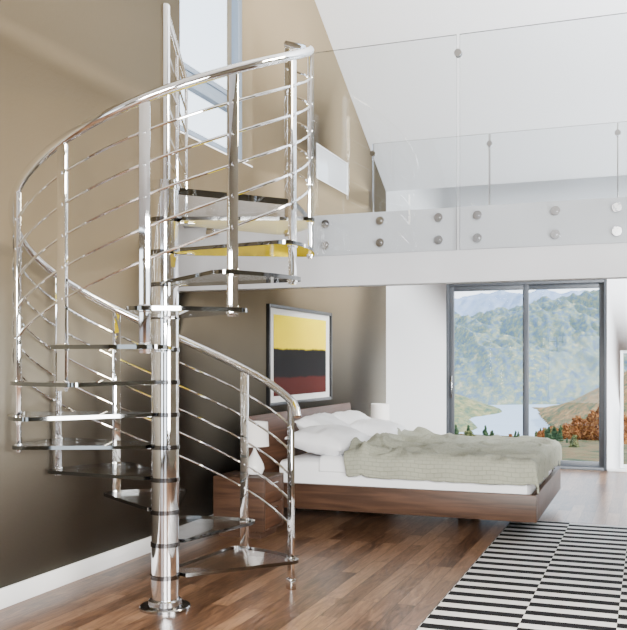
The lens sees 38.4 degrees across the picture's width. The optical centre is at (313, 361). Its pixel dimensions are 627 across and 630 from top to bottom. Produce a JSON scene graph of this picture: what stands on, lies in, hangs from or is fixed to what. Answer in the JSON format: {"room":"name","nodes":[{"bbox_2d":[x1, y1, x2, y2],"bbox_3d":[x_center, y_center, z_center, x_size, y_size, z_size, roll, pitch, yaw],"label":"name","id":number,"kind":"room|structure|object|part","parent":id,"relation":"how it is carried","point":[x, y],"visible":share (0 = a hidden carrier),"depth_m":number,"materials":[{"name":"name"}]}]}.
{"room":"bedroom","nodes":[
{"label":"bedroom","id":0,"kind":"room"},
{"bbox_2d":[0,0,385,587],"bbox_3d":[-1.846,-2.800,6.028,0.280,8.600,16.000,0,0,21],"label":"wall","id":1,"kind":"structure","parent":0,"point":[63,63],"depth_m":6.79,"materials":[{"name":"paint"}]},
{"bbox_2d":[0,514,212,609],"bbox_3d":[-1.706,1.438,5.976,0.018,0.125,16.000,0,0,21],"label":"baseboard","id":2,"kind":"structure","parent":1,"relation":"attached to","point":[12,594],"depth_m":6.24,"materials":[{"name":"white"}]},
{"bbox_2d":[180,0,251,166],"bbox_3d":[-0.948,-3.065,8.281,0.184,2.270,1.470,0,0,21],"label":"window","id":3,"kind":"structure","parent":1,"relation":"in","point":[212,92],"depth_m":8.62,"materials":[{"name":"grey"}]},
{"bbox_3d":[-0.915,-1.937,8.269,0.114,0.014,1.468,0,0,20],"label":"sill","id":4,"kind":"part","parent":3,"relation":"part of","materials":[{"name":"white"}]},
{"bbox_2d":[266,304,331,406],"bbox_3d":[-0.128,-0.070,10.163,0.040,1.060,1.950,0,0,21],"label":"framed picture","id":5,"kind":"object","parent":1,"relation":"attached to","point":[298,340],"visible":0.91,"depth_m":10.06,"materials":[{"name":"black paint"}]},
{"bbox_2d":[317,143,347,194],"bbox_3d":[0.232,-2.390,11.230,0.028,0.420,1.200,0,0,21],"label":"window","id":6,"kind":"structure","parent":1,"relation":"in","point":[318,145],"depth_m":11.53,"materials":[{"name":"white"}]},
{"bbox_2d":[0,469,626,629],"bbox_3d":[2.172,1.560,4.526,8.300,0.120,16.000,0,0,21],"label":"floor","id":7,"kind":"structure","parent":0,"point":[354,570],"depth_m":6.26,"materials":[{"name":"brown wood"}]},
{"bbox_2d":[7,3,314,614],"bbox_3d":[-0.829,-0.340,5.691,1.824,3.680,2.255,0,0,21],"label":"spiral staircase","id":8,"kind":"structure","parent":7,"relation":"on","point":[164,312],"depth_m":5.41,"materials":[{"name":"silver metal"}]},
{"bbox_3d":[-0.905,-0.097,5.489,1.779,2.378,1.779,0,0,20],"label":"infill rod","id":9,"kind":"part","parent":8,"relation":"part of","materials":[{"name":"silver metal"}]},
{"bbox_3d":[-0.905,-0.262,5.489,1.779,2.378,1.779,0,0,20],"label":"infill rod","id":10,"kind":"part","parent":8,"relation":"part of","materials":[{"name":"silver metal"}]},
{"bbox_3d":[-0.905,-0.427,5.489,1.779,2.378,1.779,0,0,20],"label":"infill rod","id":11,"kind":"part","parent":8,"relation":"part of","materials":[{"name":"silver metal"}]},
{"bbox_3d":[-0.905,-0.592,5.489,1.779,2.378,1.779,0,0,20],"label":"infill rod","id":12,"kind":"part","parent":8,"relation":"part of","materials":[{"name":"silver metal"}]},
{"bbox_3d":[-0.905,-0.757,5.489,1.779,2.378,1.779,0,0,20],"label":"infill rod","id":13,"kind":"part","parent":8,"relation":"part of","materials":[{"name":"silver metal"}]},
{"bbox_3d":[-0.905,-0.885,5.489,1.817,2.505,1.817,0,0,20],"label":"handrail","id":14,"kind":"part","parent":8,"relation":"part of","materials":[{"name":"silver metal"}]},
{"bbox_3d":[-0.905,-1.635,5.489,0.060,1.090,0.060,0,0,20],"label":"newel post","id":15,"kind":"part","parent":8,"relation":"part of","materials":[{"name":"silver metal"}]},
{"bbox_3d":[-0.942,-1.270,6.205,0.015,0.015,1.433,0,0,-3],"label":"infill rod","id":16,"kind":"part","parent":8,"relation":"part of","materials":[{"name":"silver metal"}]},
{"bbox_3d":[-0.942,-1.435,6.205,0.015,0.015,1.433,0,0,-3],"label":"infill rod","id":17,"kind":"part","parent":8,"relation":"part of","materials":[{"name":"silver metal"}]},
{"bbox_3d":[-0.942,-1.600,6.205,0.015,0.015,1.433,0,0,-3],"label":"infill rod","id":18,"kind":"part","parent":8,"relation":"part of","materials":[{"name":"silver metal"}]},
{"bbox_3d":[-0.942,-1.930,6.205,0.015,0.015,1.433,0,0,-3],"label":"infill rod","id":19,"kind":"part","parent":8,"relation":"part of","materials":[{"name":"silver metal"}]},
{"bbox_3d":[-0.942,-2.130,6.205,0.050,0.050,1.433,0,0,-3],"label":"handrail","id":20,"kind":"part","parent":8,"relation":"part of","materials":[{"name":"silver metal"}]},
{"bbox_3d":[-0.942,-1.765,6.205,0.015,0.015,1.433,0,0,-3],"label":"infill rod","id":21,"kind":"part","parent":8,"relation":"part of","materials":[{"name":"silver metal"}]},
{"bbox_2d":[213,470,283,538],"bbox_3d":[-0.557,1.240,7.858,0.492,0.520,0.430,0,0,21],"label":"nightstand","id":22,"kind":"object","parent":7,"relation":"on","point":[226,494],"visible":0.8,"depth_m":7.69,"materials":[{"name":"brown wood"}]},
{"bbox_2d":[249,421,268,474],"bbox_3d":[-0.512,0.750,7.825,0.250,0.460,0.250,0,0,21],"label":"table lamp","id":23,"kind":"object","parent":22,"relation":"on","point":[258,437],"visible":0.7,"depth_m":7.75,"materials":[{"name":"white ceramic"}]},
{"bbox_3d":[-0.512,0.625,7.825,0.250,0.210,0.250,0,0,20],"label":"lamp shade","id":24,"kind":"part","parent":23,"relation":"part of","materials":[{"name":"white fabric"}]},
{"bbox_3d":[-0.349,1.105,7.780,0.017,0.204,0.382,0,0,20],"label":"drawer","id":25,"kind":"part","parent":22,"relation":"part of","materials":[{"name":"brown wood"}]},
{"bbox_3d":[-0.349,1.315,7.780,0.017,0.204,0.382,0,0,20],"label":"drawer","id":26,"kind":"part","parent":22,"relation":"part of","materials":[{"name":"brown wood"}]},
{"bbox_2d":[249,403,560,522],"bbox_3d":[1.108,1.001,9.285,2.648,0.997,3.070,0,0,21],"label":"bed","id":27,"kind":"object","parent":7,"relation":"on","point":[314,489],"visible":0.41,"depth_m":8.04,"materials":[{"name":"brown wood"}]},
{"bbox_3d":[-0.064,0.932,9.723,0.147,0.859,3.070,0,0,20],"label":"headboard","id":28,"kind":"part","parent":27,"relation":"part of","materials":[{"name":"brown wood"}]},
{"bbox_2d":[295,413,351,429],"bbox_3d":[0.163,0.707,9.121,0.466,0.375,0.881,0,0,18],"label":"pillow","id":29,"kind":"object","parent":27,"relation":"on","point":[320,418],"visible":0.3,"depth_m":8.88,"materials":[{"name":"white fabric"}]},
{"bbox_2d":[285,424,370,455],"bbox_3d":[0.180,0.766,8.762,0.575,0.311,0.900,0,0,25],"label":"pillow","id":30,"kind":"object","parent":27,"relation":"on","point":[330,439],"visible":0.66,"depth_m":8.43,"materials":[{"name":"white fabric"}]},
{"bbox_2d":[319,455,345,472],"bbox_3d":[1.304,0.935,8.907,1.905,0.148,2.058,0,0,21],"label":"duvet","id":31,"kind":"object","parent":27,"relation":"on","point":[327,463],"visible":0.06,"depth_m":8.25,"materials":[{"name":"white fabric"}]},
{"bbox_2d":[333,410,371,424],"bbox_3d":[0.477,0.720,9.900,0.463,0.367,0.800,0,0,23],"label":"pillow","id":32,"kind":"object","parent":27,"relation":"on","point":[349,416],"visible":0.18,"depth_m":9.73,"materials":[{"name":"white fabric"}]},
{"bbox_2d":[350,418,406,436],"bbox_3d":[0.693,0.765,9.734,0.556,0.306,0.880,0,0,17],"label":"pillow","id":33,"kind":"object","parent":27,"relation":"on","point":[370,427],"visible":0.48,"depth_m":9.43,"materials":[{"name":"white fabric"}]},
{"bbox_3d":[1.096,1.045,8.985,2.320,0.308,2.020,0,0,20],"label":"mattress","id":34,"kind":"part","parent":27,"relation":"part of","materials":[{"name":"white fabric"}]},
{"bbox_3d":[1.091,1.235,8.987,2.470,0.230,2.160,0,0,20],"label":"frame","id":35,"kind":"part","parent":27,"relation":"part of","materials":[{"name":"brown wood"}]},
{"bbox_2d":[344,427,561,493],"bbox_3d":[1.408,0.895,8.869,1.838,0.422,2.208,0,0,21],"label":"bedspread","id":36,"kind":"object","parent":27,"relation":"on","point":[420,453],"visible":1,"depth_m":8.02,"materials":[{"name":"beige fabric"}]},
{"bbox_2d":[416,521,626,629],"bbox_3d":[2.206,1.494,5.714,2.570,0.012,5.050,0,0,21],"label":"rug","id":37,"kind":"object","parent":7,"relation":"on","point":[541,575],"visible":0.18,"depth_m":6.02,"materials":[{"name":"fabric"}]},
{"bbox_3d":[0.763,1.245,11.475,0.512,0.510,0.470,0,0,20],"label":"nightstand","id":38,"kind":"object","parent":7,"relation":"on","visible":0},
{"bbox_2d":[370,403,389,419],"bbox_3d":[0.846,0.760,11.428,0.250,0.460,0.250,0,0,21],"label":"table lamp","id":39,"kind":"object","parent":38,"relation":"on","point":[378,410],"visible":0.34,"depth_m":11.33,"materials":[{"name":"white fabric"}]},
{"bbox_2d":[315,0,626,191],"bbox_3d":[2.222,-4.181,4.657,8.300,4.963,16.280,0,0,21],"label":"ceiling","id":40,"kind":"structure","parent":0,"point":[573,73],"depth_m":11.31,"materials":[{"name":"white paint"}]},
{"bbox_2d":[386,175,626,470],"bbox_3d":[5.023,-0.525,12.150,8.300,4.050,0.280,0,0,21],"label":"wall","id":41,"kind":"structure","parent":0,"point":[415,314],"depth_m":13.20,"materials":[{"name":"white paint"}]},
{"bbox_2d":[446,279,606,470],"bbox_3d":[3.009,0.180,12.829,2.241,2.640,0.180,0,0,21],"label":"door","id":42,"kind":"structure","parent":41,"relation":"in","point":[601,284],"depth_m":12.78,"materials":[{"name":"grey metal"}]},
{"bbox_3d":[2.529,0.180,13.003,1.140,2.560,0.050,0,0,20],"label":"sash","id":43,"kind":"part","parent":42,"relation":"part of","materials":[{"name":"grey"}]},
{"bbox_3d":[3.518,0.180,12.692,1.111,2.560,0.050,0,0,20],"label":"sash","id":44,"kind":"part","parent":42,"relation":"part of","materials":[{"name":"grey"}]},
{"bbox_2d":[608,468,626,471],"bbox_3d":[4.980,1.438,12.007,8.280,0.125,0.018,0,0,21],"label":"baseboard","id":45,"kind":"structure","parent":41,"relation":"attached to","point":[609,469],"depth_m":12.30,"materials":[{"name":"white"}]},
{"bbox_2d":[620,350,626,467],"bbox_3d":[4.848,0.645,12.157,1.334,1.610,0.070,0,0,21],"label":"window","id":46,"kind":"structure","parent":41,"relation":"in","point":[622,465],"depth_m":12.35,"materials":[{"name":"white"}]},
{"bbox_3d":[3.071,-0.940,6.928,8.300,0.260,2.550,0,0,20],"label":"floor","id":47,"kind":"structure","parent":0,"visible":0},
{"bbox_2d":[150,197,626,291],"bbox_3d":[2.603,-0.810,5.678,8.300,0.520,0.120,0,0,21],"label":"beam","id":48,"kind":"structure","parent":47,"relation":"attached to","point":[589,222],"depth_m":6.24,"materials":[{"name":"white paint"}]},
{"bbox_2d":[315,34,456,255],"bbox_3d":[0.492,-1.510,6.376,1.055,1.480,0.049,0,0,21],"label":"balustrade panel","id":49,"kind":"object","parent":48,"relation":"attached to","point":[438,217],"visible":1,"depth_m":6.24,"materials":[{"name":"grey"}]},
{"bbox_2d":[454,49,462,57],"bbox_3d":[0.994,-2.120,6.182,0.052,0.052,0.042,0,0,21],"label":"glass clamp","id":50,"kind":"object","parent":49,"relation":"attached to","point":[458,53],"visible":1,"depth_m":6.17,"materials":[{"name":"silver metal"}]},
{"bbox_2d":[460,12,626,249],"bbox_3d":[1.537,-1.510,5.985,1.133,1.480,0.049,0,0,21],"label":"balustrade panel","id":51,"kind":"object","parent":48,"relation":"attached to","point":[616,207],"visible":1,"depth_m":5.94,"materials":[{"name":"grey"}]},
{"bbox_2d":[370,133,488,211],"bbox_3d":[1.140,-1.645,8.958,1.198,1.150,0.040,0,0,21],"label":"balustrade panel","id":52,"kind":"object","parent":47,"relation":"on","point":[372,153],"visible":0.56,"depth_m":9.15,"materials":[{"name":"grey"}]},
{"bbox_3d":[0.606,-1.645,9.158,0.056,1.150,0.040,0,0,20],"label":"post","id":53,"kind":"part","parent":52,"relation":"part of","materials":[{"name":"silver metal"}]},
{"bbox_2d":[486,122,616,204],"bbox_3d":[2.246,-1.645,8.545,1.198,1.150,0.040,0,0,21],"label":"balustrade panel","id":54,"kind":"object","parent":47,"relation":"on","point":[489,143],"visible":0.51,"depth_m":8.74,"materials":[{"name":"grey"}]},
{"bbox_3d":[1.711,-1.645,8.745,0.056,1.150,0.040,0,0,20],"label":"post","id":55,"kind":"part","parent":54,"relation":"part of","materials":[{"name":"silver metal"}]},
{"bbox_2d":[614,121,626,196],"bbox_3d":[3.356,-1.645,8.130,1.208,1.150,0.040,0,0,21],"label":"balustrade panel","id":56,"kind":"object","parent":47,"relation":"on","point":[617,132],"visible":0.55,"depth_m":8.33,"materials":[{"name":"grey"}]},
{"bbox_3d":[2.816,-1.645,8.331,0.056,1.150,0.040,0,0,20],"label":"post","id":57,"kind":"part","parent":56,"relation":"part of","materials":[{"name":"silver metal"}]},
{"label":"outside","id":58,"kind":"structure","parent":0,"visible":0},
{"bbox_2d":[459,434,626,470],"bbox_3d":[10.710,6.276,71.476,150.000,8.869,114.600,0,0,20],"label":"hillside","id":59,"kind":"structure","parent":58,"point":[588,450],"depth_m":34.34,"materials":[{"name":"green plant"}]},
{"bbox_2d":[455,424,458,434],"bbox_3d":[11.535,5.782,72.863,0.940,1.485,0.899,0,0,21],"label":"tree","id":60,"kind":"object","parent":59,"relation":"on","point":[456,428],"visible":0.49,"depth_m":72.77,"materials":[{"name":"green plant"}]},
{"bbox_2d":[482,425,488,435],"bbox_3d":[14.117,5.890,73.856,0.881,1.442,0.878,0,0,21],"label":"tree","id":61,"kind":"object","parent":59,"relation":"on","point":[484,432],"visible":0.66,"depth_m":73.75,"materials":[{"name":"green plant"}]},
{"bbox_2d":[545,426,553,439],"bbox_3d":[18.324,5.682,70.053,0.846,1.391,0.860,0,0,21],"label":"tree","id":62,"kind":"object","parent":59,"relation":"on","point":[548,434],"visible":0.73,"depth_m":69.95,"materials":[{"name":"green plant"}]},
{"bbox_2d":[551,424,556,439],"bbox_3d":[21.647,6.390,80.804,0.966,1.595,0.971,0,0,20],"label":"tree","id":63,"kind":"object","parent":59,"relation":"on","point":[554,431],"visible":0.71,"depth_m":80.63,"materials":[{"name":"green plant"}]},
{"bbox_2d":[556,427,563,440],"bbox_3d":[19.351,5.736,70.837,0.907,1.401,0.784,0,0,21],"label":"tree","id":64,"kind":"object","parent":59,"relation":"on","point":[559,436],"visible":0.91,"depth_m":70.69,"materials":[{"name":"green plant"}]},
{"bbox_2d":[562,422,569,438],"bbox_3d":[24.375,6.840,86.582,1.349,2.067,1.224,0,0,20],"label":"tree","id":65,"kind":"object","parent":59,"relation":"on","point":[566,427],"visible":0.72,"depth_m":86.39,"materials":[{"name":"brown plant"}]},
{"bbox_2d":[567,416,581,439],"bbox_3d":[23.460,6.023,80.127,1.699,2.511,1.524,0,0,20],"label":"tree","id":66,"kind":"object","parent":59,"relation":"on","point":[576,421],"visible":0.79,"depth_m":79.84,"materials":[{"name":"brown plant"}]},
{"bbox_2d":[569,435,579,446],"bbox_3d":[13.471,4.225,46.490,0.630,0.961,0.546,0,0,42],"label":"tree","id":67,"kind":"object","parent":59,"relation":"on","point":[573,442],"visible":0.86,"depth_m":46.40,"materials":[{"name":"green plant"}]},
{"bbox_2d":[577,419,589,439],"bbox_3d":[23.529,5.966,78.053,1.303,2.107,1.362,0,0,20],"label":"tree","id":68,"kind":"object","parent":59,"relation":"on","point":[581,434],"visible":0.73,"depth_m":77.77,"materials":[{"name":"brown plant"}]},
{"bbox_2d":[584,409,596,439],"bbox_3d":[23.558,5.408,75.436,1.657,2.886,1.727,0,0,21],"label":"tree","id":69,"kind":"object","parent":59,"relation":"on","point":[592,414],"visible":0.38,"depth_m":75.26,"materials":[{"name":"brown plant"}]},
{"bbox_2d":[589,408,598,440],"bbox_3d":[23.384,5.165,73.401,1.881,3.089,2.165,0,0,21],"label":"tree","id":70,"kind":"object","parent":59,"relation":"on","point":[594,430],"visible":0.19,"depth_m":73.27,"materials":[{"name":"brown plant"}]},
{"bbox_2d":[623,414,626,443],"bbox_3d":[21.408,4.765,62.452,1.588,2.540,1.700,0,0,21],"label":"tree","id":71,"kind":"object","parent":59,"relation":"on","point":[624,415],"visible":0.23,"depth_m":62.02,"materials":[{"name":"brown plant"}]},
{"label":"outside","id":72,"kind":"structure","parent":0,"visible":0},
{"bbox_2d":[459,404,558,435],"bbox_3d":[40.278,11.000,193.391,460.000,0.400,133.500,0,0,20],"label":"lake","id":73,"kind":"structure","parent":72,"point":[510,420],"depth_m":163.35,"materials":[{"name":"blue liquid"}]},
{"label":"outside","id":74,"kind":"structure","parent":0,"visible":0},
{"bbox_2d":[455,290,626,404],"bbox_3d":[67.465,-10.505,308.938,210.000,43.411,174.000,0,0,20],"label":"mountain","id":75,"kind":"structure","parent":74,"point":[563,331],"depth_m":261.51},
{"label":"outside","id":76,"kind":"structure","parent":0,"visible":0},
{"bbox_2d":[455,290,584,316],"bbox_3d":[94.917,-17.980,482.302,280.000,48.959,110.000,0,0,20],"label":"mountain","id":77,"kind":"structure","parent":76,"point":[470,305],"depth_m":508.47},
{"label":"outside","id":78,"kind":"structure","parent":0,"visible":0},
{"bbox_2d":[532,371,626,427],"bbox_3d":[74.461,4.070,156.323,90.000,15.460,87.000,0,0,20],"label":"mountain spur","id":79,"kind":"structure","parent":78,"point":[556,415],"depth_m":153.27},
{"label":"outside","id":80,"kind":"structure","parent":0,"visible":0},
{"bbox_2d":[455,394,501,431],"bbox_3d":[-4.753,6.628,192.879,96.000,10.344,86.000,0,0,20],"label":"mountain spur","id":81,"kind":"structure","parent":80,"point":[466,408],"depth_m":180.37,"materials":[{"name":"green plant"}]}
]}

